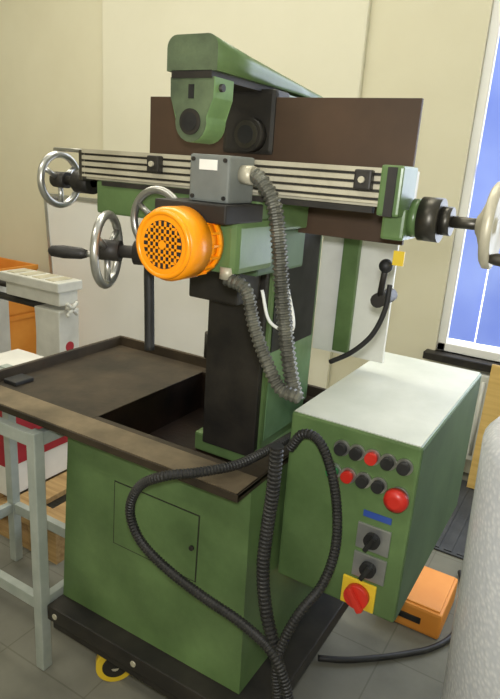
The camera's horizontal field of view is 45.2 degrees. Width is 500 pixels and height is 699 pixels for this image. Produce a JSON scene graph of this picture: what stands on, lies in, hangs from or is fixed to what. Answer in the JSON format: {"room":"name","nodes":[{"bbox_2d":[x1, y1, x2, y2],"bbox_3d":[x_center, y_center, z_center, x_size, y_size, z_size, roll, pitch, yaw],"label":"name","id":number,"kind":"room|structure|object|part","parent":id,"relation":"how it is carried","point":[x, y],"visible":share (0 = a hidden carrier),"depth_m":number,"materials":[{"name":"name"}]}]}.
{"room":"machine workshop","nodes":[
{"label":"machine workshop","id":0,"kind":"room"},
{"bbox_2d":[0,472,468,698],"bbox_3d":[-1.467,0.927,1.395,6.800,0.080,5.650,14,19,29],"label":"floor","id":1,"kind":"structure","parent":0,"point":[72,674],"depth_m":1.71,"materials":[{"name":"grey tile"}]},
{"bbox_2d":[0,257,37,353],"bbox_3d":[-1.794,-0.283,4.053,0.612,0.630,0.412,14,19,29],"label":"plastic crate","id":2,"kind":"object","parent":1,"relation":"on","point":[22,319],"visible":0.37,"depth_m":4.00,"materials":[{"name":"orange plastic"}]},
{"bbox_2d":[0,364,64,670],"bbox_3d":[-0.663,0.460,1.761,0.470,0.705,0.290,14,19,29],"label":"stand","id":3,"kind":"object","parent":1,"relation":"on","point":[40,595],"visible":0.54,"depth_m":1.59,"materials":[{"name":"grey paint"}]},
{"bbox_3d":[-0.783,0.386,1.974,0.030,0.705,0.030,14,19,29],"label":"leg","id":4,"kind":"part","parent":3,"relation":"part of","materials":[{"name":"grey paint"}]},
{"bbox_3d":[-0.542,0.533,1.548,0.030,0.705,0.030,14,19,29],"label":"leg","id":5,"kind":"part","parent":3,"relation":"part of","materials":[{"name":"grey paint"}]},
{"bbox_2d":[0,469,66,564],"bbox_3d":[-0.908,0.469,2.635,1.080,0.144,0.820,14,19,29],"label":"wooden pallet","id":6,"kind":"object","parent":1,"relation":"on","point":[56,484],"visible":0.06,"depth_m":2.16,"materials":[{"name":"brown wood"}]},
{"bbox_2d":[0,349,67,495],"bbox_3d":[-0.905,0.267,2.300,0.302,0.434,0.303,14,19,29],"label":"cardboard box","id":7,"kind":"object","parent":6,"relation":"on","point":[55,452],"visible":0.25,"depth_m":2.29,"materials":[{"name":"white cardboard"}]},
{"bbox_2d":[0,268,81,356],"bbox_3d":[-1.011,-0.006,2.707,0.639,0.702,0.170,14,19,29],"label":"machine","id":8,"kind":"object","parent":6,"relation":"on","point":[51,296],"visible":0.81,"depth_m":2.53,"materials":[{"name":"grey metal"}]},
{"bbox_3d":[-0.896,-0.269,2.566,0.362,0.103,0.134,14,19,29],"label":"arm","id":9,"kind":"part","parent":8,"relation":"part of","materials":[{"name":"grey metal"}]},
{"bbox_3d":[-0.744,-0.169,2.486,0.039,0.063,0.063,14,19,29],"label":"star knob","id":10,"kind":"part","parent":8,"relation":"part of","materials":[{"name":"grey metal"}]},
{"bbox_2d":[44,193,208,356],"bbox_3d":[-0.570,-0.296,3.566,1.750,1.099,0.095,14,19,29],"label":"whiteboard","id":11,"kind":"object","parent":1,"relation":"on","point":[180,319],"visible":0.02,"depth_m":3.68,"materials":[{"name":"metal"}]},
{"bbox_2d":[47,593,348,698],"bbox_3d":[-0.101,0.770,1.723,0.646,0.210,0.648,14,19,29],"label":"base","id":12,"kind":"object","parent":1,"relation":"on","point":[120,653],"visible":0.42,"depth_m":1.48,"materials":[{"name":"metal"}]},
{"bbox_2d":[0,33,499,698],"bbox_3d":[-0.091,0.057,1.371,1.260,1.354,0.794,14,19,29],"label":"machine","id":13,"kind":"object","parent":12,"relation":"on","point":[177,461],"visible":1,"depth_m":1.28,"materials":[{"name":"green paint"}]},
{"bbox_2d":[0,331,325,502],"bbox_3d":[-0.230,0.115,1.588,0.840,0.278,0.584,14,19,29],"label":"tray","id":14,"kind":"object","parent":13,"relation":"on","point":[127,412],"depth_m":1.50,"materials":[{"name":"metal"}]},
{"bbox_3d":[-0.115,-0.174,0.978,0.118,0.118,0.092,14,19,29],"label":"feed motor","id":15,"kind":"part","parent":13,"relation":"part of","materials":[{"name":"orange paint"}]},
{"bbox_2d":[278,352,481,621],"bbox_3d":[0.336,0.296,1.502,0.286,0.412,0.616,14,19,29],"label":"control box","id":16,"kind":"object","parent":13,"relation":"attached to","point":[396,431],"visible":0.96,"depth_m":1.29,"materials":[{"name":"green paint"}]},
{"bbox_3d":[0.271,-0.136,1.141,0.060,0.115,0.113,14,19,29],"label":"feed lever","id":17,"kind":"part","parent":13,"relation":"part of","materials":[{"name":"metal"}]},
{"bbox_2d":[318,570,460,662],"bbox_3d":[0.527,0.866,1.872,0.716,0.017,0.187,-9,21,-37],"label":"power cable","id":18,"kind":"object","parent":1,"relation":"on","point":[427,649],"visible":0.62,"depth_m":1.74,"materials":[{"name":"rubber"}]},
{"bbox_2d":[395,566,457,638],"bbox_3d":[0.551,0.804,1.954,0.190,0.095,0.226,14,19,29],"label":"tool case","id":19,"kind":"object","parent":1,"relation":"on","point":[426,609],"visible":0.59,"depth_m":1.87,"materials":[{"name":"plastic"}]},
{"bbox_2d":[434,480,473,559],"bbox_3d":[1.223,0.775,2.346,1.180,0.012,0.630,14,19,29],"label":"rubber floor mat","id":20,"kind":"object","parent":1,"relation":"on","point":[452,541],"visible":0.11,"depth_m":2.42,"materials":[{"name":"grey rubber"}]},
{"bbox_2d":[467,364,499,488],"bbox_3d":[1.091,0.361,2.664,0.140,0.579,0.082,14,19,29],"label":"wooden plank","id":21,"kind":"object","parent":20,"relation":"on","point":[490,412],"visible":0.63,"depth_m":2.66,"materials":[{"name":"brown wood"}]},
{"bbox_2d":[441,416,499,698],"bbox_3d":[0.595,0.633,1.028,0.530,0.970,0.530,14,19,29],"label":"roll","id":22,"kind":"object","parent":1,"relation":"on","point":[472,671],"visible":1,"depth_m":0.93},
{"bbox_2d":[0,0,495,472],"bbox_3d":[0.029,-1.129,3.179,6.400,3.000,0.215,14,19,29],"label":"wall","id":23,"kind":"structure","parent":0,"point":[80,74],"depth_m":3.00,"materials":[{"name":"beige paint"}]},
{"bbox_2d":[423,0,499,372],"bbox_3d":[1.574,-0.736,2.274,1.515,1.915,0.190,14,19,29],"label":"window","id":24,"kind":"structure","parent":23,"relation":"in","point":[470,320],"depth_m":2.71,"materials":[{"name":"glass"},{"name":"white painted frame"}]},
{"bbox_2d":[444,364,489,460],"bbox_3d":[1.449,0.456,2.571,1.340,0.520,0.084,14,19,29],"label":"panel radiator","id":25,"kind":"object","parent":23,"relation":"attached to","point":[485,377],"visible":0.1,"depth_m":2.74,"materials":[{"name":"metal"}]}
]}

